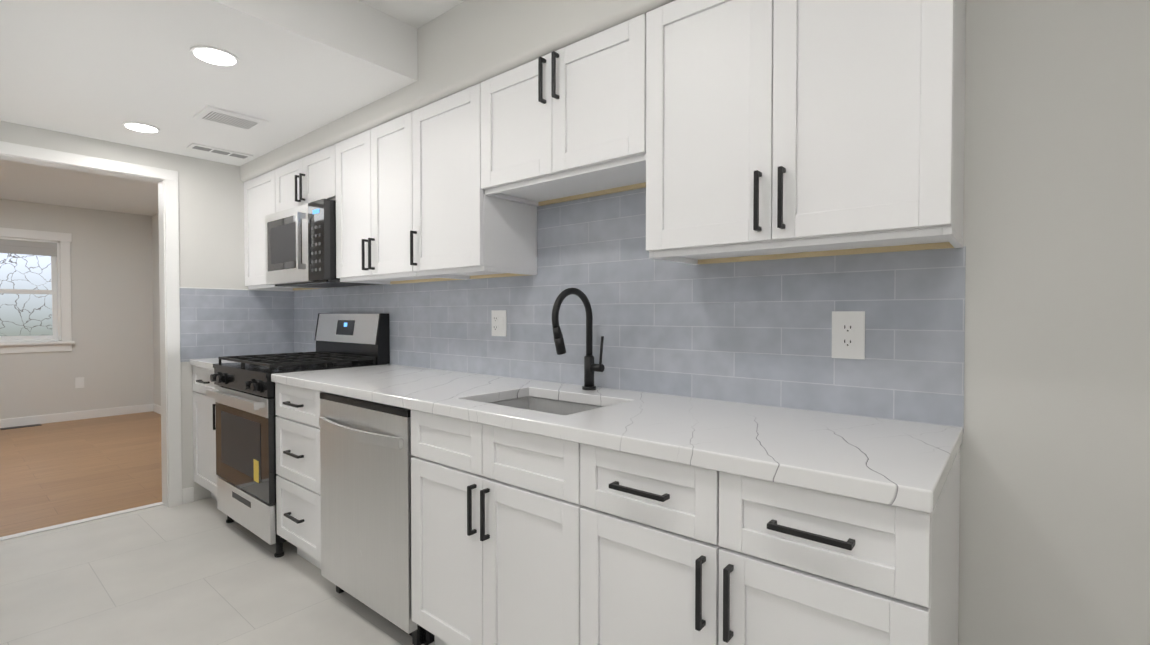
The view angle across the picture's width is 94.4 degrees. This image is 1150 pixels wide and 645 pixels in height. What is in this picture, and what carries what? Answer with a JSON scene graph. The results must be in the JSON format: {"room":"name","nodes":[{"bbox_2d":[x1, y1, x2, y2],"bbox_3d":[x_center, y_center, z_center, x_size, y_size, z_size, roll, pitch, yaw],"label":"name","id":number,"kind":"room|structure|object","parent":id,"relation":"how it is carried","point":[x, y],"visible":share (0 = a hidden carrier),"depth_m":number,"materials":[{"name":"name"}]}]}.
{"room":"kitchen","nodes":[
{"label":"kitchen","id":0,"kind":"room"},
{"bbox_2d":[0,199,153,418],"bbox_3d":[-6.246,-0.194,5.414,0.120,2.620,3.400,1,1,40],"label":"wall","id":1,"kind":"structure","parent":0,"point":[109,357],"depth_m":6.16,"materials":[{"name":"white paint"}]},
{"bbox_2d":[0,227,74,353],"bbox_3d":[-6.019,-0.334,5.646,0.170,1.322,1.010,1,1,40],"label":"room window","id":2,"kind":"structure","parent":1,"relation":"in","point":[56,250],"depth_m":5.87,"materials":[{"name":"white wood"}]},
{"bbox_2d":[0,404,151,427],"bbox_3d":[-6.190,1.069,5.395,0.016,0.095,3.030,1,1,40],"label":"baseboard","id":3,"kind":"structure","parent":1,"relation":"attached to","point":[69,416],"depth_m":6.02,"materials":[{"name":"white wood"}]},
{"bbox_2d":[75,377,83,387],"bbox_3d":[-5.640,0.685,6.059,0.008,0.120,0.075,1,1,40],"label":"outlet","id":4,"kind":"object","parent":1,"relation":"attached to","point":[79,382],"visible":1,"depth_m":6.06,"materials":[{"name":"white plastic"}]},
{"bbox_2d":[0,159,157,215],"bbox_3d":[-4.694,-1.378,4.109,4.150,0.210,3.400,1,1,40],"label":"ceiling","id":5,"kind":"structure","parent":0,"point":[25,182],"depth_m":5.16,"materials":[{"name":"white paint"}]},
{"bbox_2d":[0,411,161,536],"bbox_3d":[-4.685,1.166,4.142,4.175,0.060,3.400,1,1,40],"label":"floor","id":6,"kind":"structure","parent":0,"point":[54,473],"depth_m":4.12,"materials":[{"name":"brown wood"}]},
{"bbox_2d":[0,424,40,429],"bbox_3d":[-5.883,1.109,5.654,0.100,0.006,0.300,1,1,40],"label":"floor vent","id":7,"kind":"object","parent":6,"relation":"in","point":[20,426],"visible":1,"depth_m":5.66,"materials":[{"name":"grey plastic"}]},
{"bbox_2d":[0,121,247,500],"bbox_3d":[-2.642,-0.159,3.259,0.120,2.620,1.720,1,1,40],"label":"wall","id":8,"kind":"structure","parent":0,"point":[211,222],"depth_m":3.40,"materials":[{"name":"white paint"}]},
{"bbox_2d":[0,502,163,540],"bbox_3d":[-2.856,1.150,3.081,0.055,0.007,0.761,1,1,40],"label":"trim","id":9,"kind":"structure","parent":8,"relation":"attached to","point":[3,538],"depth_m":3.07,"materials":[{"name":"white wood"}]},
{"bbox_2d":[0,141,181,506],"bbox_3d":[-2.825,0.107,3.042,0.154,2.094,0.902,1,1,40],"label":"door frame","id":10,"kind":"structure","parent":8,"relation":"attached to","point":[166,180],"depth_m":3.30,"materials":[{"name":"white wood"}]},
{"bbox_2d":[182,487,193,499],"bbox_3d":[-2.358,1.096,3.726,0.013,0.095,0.710,1,1,40],"label":"baseboard","id":11,"kind":"structure","parent":8,"relation":"attached to","point":[187,495],"depth_m":3.39,"materials":[{"name":"white"}]},
{"bbox_2d":[180,287,293,361],"bbox_3d":[-2.268,0.008,3.611,0.010,0.474,0.688,1,1,40],"label":"tile backsplash","id":12,"kind":"structure","parent":8,"relation":"attached to","point":[217,322],"depth_m":3.58,"materials":[{"name":"grey tile"}]},
{"bbox_2d":[244,170,326,290],"bbox_3d":[-1.962,-0.591,3.574,0.515,0.728,0.353,1,1,40],"label":"upper cabinet","id":13,"kind":"object","parent":8,"relation":"attached to","point":[259,199],"visible":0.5,"depth_m":3.50,"materials":[{"name":"white wood"}]},
{"bbox_2d":[152,213,160,405],"bbox_3d":[-3.611,-0.193,5.341,4.030,2.620,0.150,1,1,40],"label":"wall","id":14,"kind":"structure","parent":0,"point":[156,304],"depth_m":6.47,"materials":[{"name":"white paint"}]},
{"bbox_2d":[152,403,160,413],"bbox_3d":[-3.664,1.070,5.298,4.030,0.095,0.016,1,1,40],"label":"baseboard","id":15,"kind":"structure","parent":14,"relation":"attached to","point":[156,408],"depth_m":6.47,"materials":[{"name":"white"}]},
{"bbox_2d":[0,0,417,165],"bbox_3d":[-1.807,-1.246,2.627,2.190,0.407,1.600,1,1,40],"label":"ceiling","id":16,"kind":"structure","parent":0,"point":[101,69],"depth_m":2.19,"materials":[{"name":"white paint"}]},
{"bbox_2d":[122,122,159,132],"bbox_3d":[-2.318,-1.042,2.846,0.158,0.007,0.158,1,1,40],"label":"recessed light","id":17,"kind":"object","parent":16,"relation":"in","point":[141,127],"visible":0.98,"depth_m":2.83,"materials":[{"name":"white plastic"}]},
{"bbox_2d":[190,45,238,66],"bbox_3d":[-1.393,-1.029,2.059,0.158,0.007,0.158,1,1,40],"label":"recessed light","id":18,"kind":"object","parent":16,"relation":"in","point":[214,55],"visible":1,"depth_m":2.05,"materials":[{"name":"white plastic"}]},
{"bbox_2d":[186,143,252,159],"bbox_3d":[-2.175,-1.048,3.267,0.120,0.008,0.320,1,1,40],"label":"ceiling vent","id":19,"kind":"object","parent":16,"relation":"in","point":[214,150],"visible":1,"depth_m":3.25,"materials":[{"name":"white plastic"}]},
{"bbox_2d":[193,105,268,131],"bbox_3d":[-1.758,-1.037,2.720,0.230,0.013,0.270,1,1,40],"label":"ceiling vent","id":20,"kind":"object","parent":16,"relation":"in","point":[224,117],"visible":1,"depth_m":2.70,"materials":[{"name":"white plastic"}]},
{"bbox_2d":[0,497,434,644],"bbox_3d":[-0.945,1.232,0.122,6.715,0.060,4.820,1,1,40],"label":"floor","id":21,"kind":"structure","parent":0,"point":[200,572],"depth_m":2.31,"materials":[{"name":"tile"}]},
{"bbox_2d":[192,366,217,500],"bbox_3d":[-2.062,0.710,3.473,0.515,0.875,0.648,1,1,40],"label":"base cabinet","id":22,"kind":"object","parent":21,"relation":"on","point":[204,434],"visible":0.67,"depth_m":3.29,"materials":[{"name":"white wood"}]},
{"bbox_2d":[190,358,233,369],"bbox_3d":[-2.054,0.252,3.468,0.508,0.038,0.638,1,1,40],"label":"countertop","id":23,"kind":"structure","parent":22,"relation":"on","point":[207,363],"depth_m":3.24,"materials":[{"name":"stone"}]},
{"bbox_2d":[275,382,320,568],"bbox_3d":[-1.086,0.723,2.664,0.471,0.875,0.648,1,1,40],"label":"base cabinet","id":24,"kind":"object","parent":21,"relation":"on","point":[298,502],"visible":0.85,"depth_m":2.43,"materials":[{"name":"white wood"}]},
{"bbox_2d":[206,313,389,557],"bbox_3d":[-1.582,0.551,3.039,0.762,1.206,0.700,1,1,40],"label":"gas range","id":25,"kind":"object","parent":21,"relation":"on","point":[242,394],"visible":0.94,"depth_m":2.85,"materials":[{"name":"silver metal"}]},
{"bbox_2d":[319,392,434,644],"bbox_3d":[-0.659,0.733,2.282,0.658,0.868,0.656,1,1,40],"label":"dishwasher","id":26,"kind":"object","parent":21,"relation":"on","point":[365,466],"visible":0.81,"depth_m":2.02,"materials":[{"name":"silver metal"}]},
{"bbox_2d":[411,410,584,644],"bbox_3d":[-0.094,0.736,1.843,0.756,0.875,0.648,1,1,40],"label":"base cabinet","id":27,"kind":"object","parent":21,"relation":"on","point":[495,535],"visible":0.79,"depth_m":1.58,"materials":[{"name":"white wood"}]},
{"bbox_2d":[271,364,962,512],"bbox_3d":[-0.238,0.277,1.964,2.664,0.038,0.638,1,1,40],"label":"countertop","id":28,"kind":"structure","parent":27,"relation":"on","point":[903,464],"depth_m":1.36,"materials":[{"name":"stone"}]},
{"bbox_2d":[491,397,600,414],"bbox_3d":[-0.105,0.437,1.816,0.550,0.275,0.410,1,1,40],"label":"undermount sink","id":29,"kind":"object","parent":28,"relation":"in","point":[549,406],"visible":0.04,"depth_m":2.03,"materials":[{"name":"metal"}]},
{"bbox_2d":[552,288,604,389],"bbox_3d":[0.014,0.065,1.950,0.098,0.386,0.235,1,1,40],"label":"pull-down faucet","id":30,"kind":"object","parent":28,"relation":"on","point":[590,367],"visible":1,"depth_m":2.00,"materials":[{"name":"black metal"}]},
{"bbox_2d":[580,443,721,644],"bbox_3d":[0.344,0.742,1.480,0.374,0.875,0.648,1,1,40],"label":"base cabinet","id":31,"kind":"object","parent":21,"relation":"on","point":[650,547],"visible":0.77,"depth_m":1.25,"materials":[{"name":"white wood"}]},
{"bbox_2d":[718,449,959,644],"bbox_3d":[0.635,0.746,1.238,0.374,0.875,0.648,1,1,40],"label":"base cabinet","id":32,"kind":"object","parent":21,"relation":"on","point":[800,566],"visible":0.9,"depth_m":1.01,"materials":[{"name":"white wood"}]},
{"bbox_2d":[358,0,464,28],"bbox_3d":[-0.112,-1.304,-0.610,4.550,0.186,4.820,1,1,40],"label":"ceiling","id":33,"kind":"structure","parent":0,"point":[417,14],"depth_m":2.13,"materials":[{"name":"white paint"}]},
{"bbox_2d":[240,0,674,181],"bbox_3d":[-0.635,-1.192,2.471,3.955,0.509,0.347,1,1,40],"label":"soffit","id":34,"kind":"structure","parent":0,"point":[465,44],"depth_m":2.05,"materials":[{"name":"white paint"}]},
{"bbox_2d":[331,0,1149,644],"bbox_3d":[0.519,-0.137,1.887,6.740,2.620,0.200,1,1,40],"label":"wall","id":35,"kind":"structure","parent":0,"point":[1055,506],"depth_m":1.25,"materials":[{"name":"white paint"}]},
{"bbox_2d":[275,144,335,211],"bbox_3d":[-1.465,-0.800,3.159,0.765,0.295,0.353,1,1,40],"label":"upper cabinet","id":36,"kind":"object","parent":35,"relation":"attached to","point":[307,179],"visible":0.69,"depth_m":3.01,"materials":[{"name":"white wood"}]},
{"bbox_2d":[265,199,375,287],"bbox_3d":[-1.489,-0.434,3.136,0.762,0.430,0.425,1,1,40],"label":"over-the-range microwave","id":37,"kind":"object","parent":36,"relation":"attached to","point":[300,241],"visible":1,"depth_m":2.91,"materials":[{"name":"silver metal"}]},
{"bbox_2d":[335,112,467,283],"bbox_3d":[-0.898,-0.576,2.692,0.699,0.728,0.353,1,1,40],"label":"upper cabinet","id":38,"kind":"object","parent":35,"relation":"attached to","point":[374,196],"visible":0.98,"depth_m":2.55,"materials":[{"name":"white wood"}]},
{"bbox_2d":[410,83,536,278],"bbox_3d":[-0.451,-0.570,2.321,0.455,0.728,0.353,1,1,40],"label":"upper cabinet","id":39,"kind":"object","parent":35,"relation":"attached to","point":[465,226],"visible":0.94,"depth_m":2.20,"materials":[{"name":"white wood"}]},
{"bbox_2d":[481,13,645,206],"bbox_3d":[0.014,-0.712,1.934,0.744,0.432,0.353,1,1,40],"label":"upper cabinet","id":40,"kind":"object","parent":35,"relation":"attached to","point":[566,123],"visible":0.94,"depth_m":1.80,"materials":[{"name":"white wood"}]},
{"bbox_2d":[294,188,965,432],"bbox_3d":[-0.527,-0.123,2.619,3.955,0.768,0.008,1,1,40],"label":"tile backsplash","id":41,"kind":"structure","parent":35,"relation":"attached to","point":[755,332],"depth_m":1.85,"materials":[{"name":"tile"}]},
{"bbox_2d":[491,310,506,335],"bbox_3d":[-0.354,0.004,2.466,0.098,0.120,0.008,1,1,40],"label":"outlet","id":42,"kind":"object","parent":41,"relation":"attached to","point":[499,322],"visible":1,"depth_m":2.46,"materials":[{"name":"white plastic"}]},
{"bbox_2d":[832,311,864,358],"bbox_3d":[0.782,0.036,1.525,0.086,0.136,0.008,1,1,40],"label":"outlet","id":43,"kind":"object","parent":41,"relation":"attached to","point":[848,334],"visible":1,"depth_m":1.52,"materials":[{"name":"white plastic"}]},
{"bbox_2d":[646,0,965,264],"bbox_3d":[0.592,-0.556,1.458,0.748,0.728,0.353,1,1,40],"label":"upper cabinet","id":44,"kind":"object","parent":35,"relation":"attached to","point":[782,129],"visible":1,"depth_m":1.31,"materials":[{"name":"white wood"}]},
{"label":"outside","id":45,"kind":"structure","parent":0,"visible":0},
{"bbox_2d":[0,253,52,335],"bbox_3d":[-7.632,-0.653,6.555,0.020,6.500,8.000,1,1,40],"label":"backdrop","id":46,"kind":"structure","parent":45,"point":[25,314],"depth_m":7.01,"materials":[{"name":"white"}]}
]}

